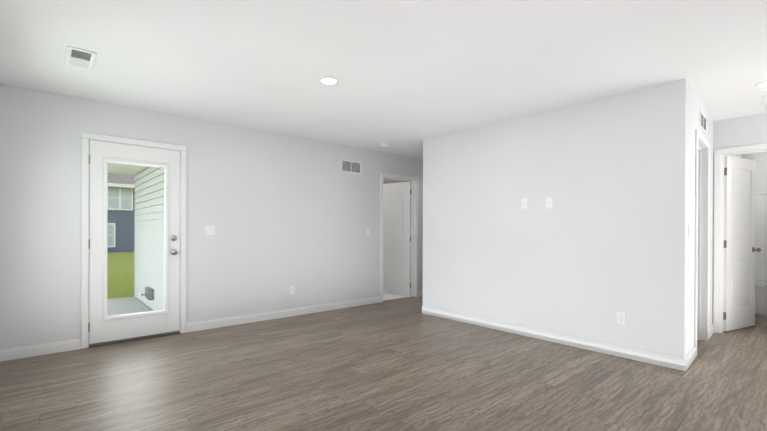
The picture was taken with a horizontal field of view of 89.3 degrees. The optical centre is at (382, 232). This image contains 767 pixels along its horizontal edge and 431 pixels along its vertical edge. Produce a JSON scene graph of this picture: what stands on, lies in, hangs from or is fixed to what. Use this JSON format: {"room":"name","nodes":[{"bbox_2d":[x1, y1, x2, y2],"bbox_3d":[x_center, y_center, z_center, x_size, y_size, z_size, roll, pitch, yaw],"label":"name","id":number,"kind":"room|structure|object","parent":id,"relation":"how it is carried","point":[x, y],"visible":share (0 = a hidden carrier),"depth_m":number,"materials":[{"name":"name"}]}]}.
{"room":"empty living room","nodes":[
{"label":"empty living room","id":0,"kind":"room"},
{"bbox_2d":[108,162,148,174],"bbox_3d":[-4.165,-1.099,5.126,1.995,0.150,3.330,0,0,-41],"label":"ceiling","id":1,"kind":"structure","parent":0,"point":[133,169],"depth_m":6.25,"materials":[{"name":"grey paint"}]},
{"bbox_2d":[0,83,422,349],"bbox_3d":[-0.095,-0.082,6.361,8.840,2.440,0.160,0,0,-41],"label":"wall","id":2,"kind":"structure","parent":0,"point":[282,213],"depth_m":4.60,"materials":[{"name":"paint"}]},
{"bbox_2d":[0,339,80,361],"bbox_3d":[-3.144,1.084,3.598,0.553,0.100,0.014,0,0,-41],"label":"baseboard","id":3,"kind":"structure","parent":2,"relation":"attached to","point":[69,345],"depth_m":3.58,"materials":[{"name":"white wood"}]},
{"bbox_2d":[88,140,179,345],"bbox_3d":[-2.599,0.111,4.105,0.820,2.040,0.184,0,0,-41],"label":"exterior door","id":4,"kind":"structure","parent":2,"relation":"in","point":[103,328],"depth_m":4.05,"materials":[{"name":"white"}]},
{"bbox_2d":[81,132,186,348],"bbox_3d":[-2.634,0.080,4.152,0.941,2.109,0.192,0,0,-41],"label":"door frame","id":5,"kind":"structure","parent":2,"relation":"attached to","point":[86,137],"depth_m":3.82,"materials":[{"name":"white wood"}]},
{"bbox_2d":[204,225,214,234],"bbox_3d":[-2.030,-0.024,4.562,0.116,0.114,0.012,0,0,-41],"label":"double light switch","id":6,"kind":"object","parent":2,"relation":"attached to","point":[209,229],"visible":1,"depth_m":4.56,"materials":[{"name":"white plastic"}]},
{"bbox_2d":[186,296,379,332],"bbox_3d":[-1.134,1.087,5.348,2.896,0.100,0.014,0,0,-41],"label":"baseboard","id":7,"kind":"structure","parent":2,"relation":"attached to","point":[210,324],"depth_m":5.09,"materials":[{"name":"white wood"}]},
{"bbox_2d":[290,286,294,294],"bbox_3d":[-1.227,0.792,5.269,0.070,0.114,0.009,0,0,-41],"label":"electrical outlet","id":8,"kind":"object","parent":2,"relation":"attached to","point":[292,289],"visible":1,"depth_m":5.27,"materials":[{"name":"white plastic"}]},
{"bbox_2d":[341,159,360,174],"bbox_3d":[-0.478,-0.997,5.912,0.390,0.205,0.010,0,0,-41],"label":"air vent","id":9,"kind":"object","parent":2,"relation":"in","point":[352,166],"visible":1,"depth_m":5.91,"materials":[{"name":"white metal"}]},
{"bbox_2d":[383,181,410,295],"bbox_3d":[0.187,0.110,7.138,0.237,2.032,0.783,0,0,-41],"label":"interior door","id":10,"kind":"structure","parent":2,"relation":"in","point":[396,238],"depth_m":7.08,"materials":[{"name":"white wood"}]},
{"bbox_2d":[380,172,418,302],"bbox_3d":[0.255,0.085,6.640,0.894,2.109,0.152,0,0,-41],"label":"door frame","id":11,"kind":"structure","parent":2,"relation":"attached to","point":[414,181],"depth_m":6.85,"materials":[{"name":"white wood"}]},
{"bbox_2d":[0,292,766,430],"bbox_3d":[1.306,1.196,4.750,9.160,0.103,11.320,0,0,-41],"label":"floor","id":12,"kind":"structure","parent":0,"point":[403,364],"depth_m":2.97,"materials":[{"name":"laminate"}]},
{"bbox_2d":[89,333,179,347],"bbox_3d":[-2.644,1.129,4.161,0.817,0.011,0.202,0,0,-41],"label":"threshold","id":13,"kind":"object","parent":12,"relation":"on","point":[133,340],"visible":0.36,"depth_m":4.06,"materials":[{"name":"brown metal"}]},
{"bbox_2d":[755,193,766,314],"bbox_3d":[5.927,0.283,5.375,0.765,1.759,1.514,0,0,-41],"label":"bathtub","id":14,"kind":"object","parent":12,"relation":"on","point":[761,262],"depth_m":6.00,"materials":[{"name":"white"}]},
{"bbox_2d":[0,0,766,183],"bbox_3d":[1.315,-1.343,4.744,9.160,0.100,11.320,0,0,-41],"label":"ceiling","id":15,"kind":"structure","parent":0,"point":[411,75],"depth_m":2.88,"materials":[{"name":"paint"}]},
{"bbox_2d":[65,46,96,70],"bbox_3d":[-2.264,-1.296,2.909,0.170,0.013,0.400,0,0,-41],"label":"ceiling vent","id":16,"kind":"object","parent":15,"relation":"in","point":[80,58],"visible":1,"depth_m":2.89,"materials":[{"name":"white metal"}]},
{"bbox_2d":[319,76,338,84],"bbox_3d":[-0.457,-1.290,3.308,0.170,0.011,0.170,0,0,-41],"label":"recessed light","id":17,"kind":"object","parent":15,"relation":"in","point":[329,80],"visible":0.98,"depth_m":3.29,"materials":[{"name":"white"}]},
{"bbox_2d":[380,143,388,146],"bbox_3d":[0.027,-1.277,5.705,0.136,0.044,0.136,0,0,-41],"label":"smoke detector","id":18,"kind":"object","parent":15,"relation":"attached to","point":[384,144],"visible":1,"depth_m":5.66,"materials":[{"name":"white plastic"}]},
{"bbox_2d":[755,80,766,86],"bbox_3d":[3.309,-1.276,3.329,0.170,0.011,0.170,0,0,-41],"label":"recessed light","id":19,"kind":"object","parent":15,"relation":"in","point":[762,84],"visible":1,"depth_m":3.34,"materials":[{"name":"white"}]},
{"bbox_2d":[762,96,766,106],"bbox_3d":[4.040,-1.274,3.564,0.560,0.012,0.760,0,0,-41],"label":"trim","id":20,"kind":"structure","parent":15,"relation":"attached to","point":[764,98],"depth_m":3.71,"materials":[{"name":"white"}]},
{"bbox_2d":[423,83,667,354],"bbox_3d":[1.552,-0.071,4.454,0.120,2.440,2.860,0,0,-41],"label":"wall","id":21,"kind":"structure","parent":0,"point":[585,257],"depth_m":4.03,"materials":[{"name":"paint"}]},
{"bbox_2d":[522,198,527,208],"bbox_3d":[1.577,-0.319,4.322,0.016,0.114,0.070,0,0,-41],"label":"outlet plate","id":22,"kind":"object","parent":21,"relation":"attached to","point":[525,203],"visible":1,"depth_m":4.32,"materials":[{"name":"white plastic"}]},
{"bbox_2d":[546,198,552,208],"bbox_3d":[1.761,-0.309,4.111,0.016,0.114,0.070,0,0,-41],"label":"outlet plate","id":23,"kind":"object","parent":21,"relation":"attached to","point":[549,202],"visible":1,"depth_m":4.11,"materials":[{"name":"white plastic"}]},
{"bbox_2d":[422,306,685,370],"bbox_3d":[1.537,1.099,4.368,0.014,0.100,3.008,0,0,-41],"label":"baseboard","id":24,"kind":"structure","parent":21,"relation":"attached to","point":[673,362],"depth_m":3.94,"materials":[{"name":"white wood"}]},
{"bbox_2d":[617,311,625,323],"bbox_3d":[2.210,0.792,3.600,0.009,0.114,0.070,0,0,-41],"label":"outlet","id":25,"kind":"object","parent":21,"relation":"attached to","point":[621,316],"visible":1,"depth_m":3.60,"materials":[{"name":"white plastic"}]},
{"bbox_2d":[667,78,712,357],"bbox_3d":[3.138,-0.064,3.920,1.810,2.440,0.212,0,0,-41],"label":"wall","id":26,"kind":"structure","parent":0,"point":[685,105],"depth_m":3.31,"materials":[{"name":"paint"}]},
{"bbox_2d":[688,224,690,236],"bbox_3d":[2.669,-0.016,3.377,0.070,0.114,0.015,0,0,-41],"label":"light switch","id":27,"kind":"object","parent":26,"relation":"attached to","point":[689,228],"visible":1,"depth_m":3.37,"materials":[{"name":"white plastic"}]},
{"bbox_2d":[684,324,713,369],"bbox_3d":[3.165,1.106,3.861,1.776,0.100,0.104,0,0,-41],"label":"baseboard","id":28,"kind":"structure","parent":26,"relation":"attached to","point":[690,357],"depth_m":3.46,"materials":[{"name":"white wood"}]},
{"bbox_2d":[694,129,709,356],"bbox_3d":[3.155,0.102,3.938,0.838,2.109,0.194,0,0,-41],"label":"door frame","id":29,"kind":"structure","parent":26,"relation":"attached to","point":[702,192],"depth_m":4.15,"materials":[{"name":"white wood"}]},
{"bbox_2d":[700,109,706,133],"bbox_3d":[3.234,-1.111,3.918,0.420,0.180,0.029,0,0,-41],"label":"air vent","id":30,"kind":"object","parent":26,"relation":"in","point":[703,122],"visible":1,"depth_m":3.91,"materials":[{"name":"white metal"}]},
{"bbox_2d":[712,113,766,323],"bbox_3d":[4.114,-0.061,4.238,0.120,2.440,6.550,0,0,-41],"label":"wall","id":31,"kind":"structure","parent":0,"point":[741,131],"depth_m":4.33,"materials":[{"name":"paint"}]},
{"bbox_2d":[713,143,766,333],"bbox_3d":[4.143,0.105,4.205,0.152,2.109,0.838,0,0,-41],"label":"door frame","id":32,"kind":"structure","parent":31,"relation":"attached to","point":[720,154],"depth_m":4.45,"materials":[{"name":"white wood"}]},
{"bbox_2d":[723,156,760,331],"bbox_3d":[4.286,0.131,4.631,0.720,2.032,0.278,0,0,-41],"label":"door","id":33,"kind":"structure","parent":31,"relation":"in","point":[740,249],"depth_m":4.62,"materials":[{"name":"white wood"}]},
{"bbox_2d":[742,152,766,281],"bbox_3d":[6.271,-0.057,5.659,0.120,2.440,1.500,0,0,-41],"label":"wall","id":34,"kind":"structure","parent":0,"point":[760,158],"depth_m":6.03,"materials":[{"name":"paint"}]},
{"label":"outside","id":35,"kind":"structure","parent":0,"visible":0},
{"bbox_2d":[107,252,134,298],"bbox_3d":[-12.513,1.285,22.023,150.000,0.140,130.000,0,0,-41],"label":"lawn","id":36,"kind":"structure","parent":35,"point":[113,277],"depth_m":11.33,"materials":[{"name":"green plant"}]},
{"bbox_2d":[107,173,134,252],"bbox_3d":[-21.091,-2.358,25.791,31.200,7.055,12.020,0,0,-41],"label":"neighbor house","id":37,"kind":"structure","parent":36,"relation":"on","point":[126,210],"depth_m":23.24,"materials":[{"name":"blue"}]},
{"bbox_2d":[107,297,151,315],"bbox_3d":[-4.159,1.222,5.111,1.990,0.110,3.280,0,0,-41],"label":"patio","id":38,"kind":"structure","parent":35,"point":[113,306],"depth_m":6.09,"materials":[{"name":"concrete"}]},
{"bbox_3d":[-0.683,-0.013,8.236,7.265,2.590,3.440,0,0,-41],"label":"wall","id":39,"kind":"structure","parent":0,"visible":0},
{"bbox_2d":[134,166,163,310],"bbox_3d":[-3.434,-0.140,5.841,0.030,2.835,3.440,0,0,-41],"label":"siding","id":40,"kind":"object","parent":39,"relation":"attached to","point":[140,227],"depth_m":6.10,"materials":[{"name":"white plastic"}]},
{"bbox_2d":[141,287,152,299],"bbox_3d":[-3.562,0.937,5.861,0.150,0.170,0.130,0,0,-41],"label":"electrical outlet box","id":41,"kind":"object","parent":40,"relation":"attached to","point":[149,294],"depth_m":5.85,"materials":[{"name":"grey plastic"}]}
]}

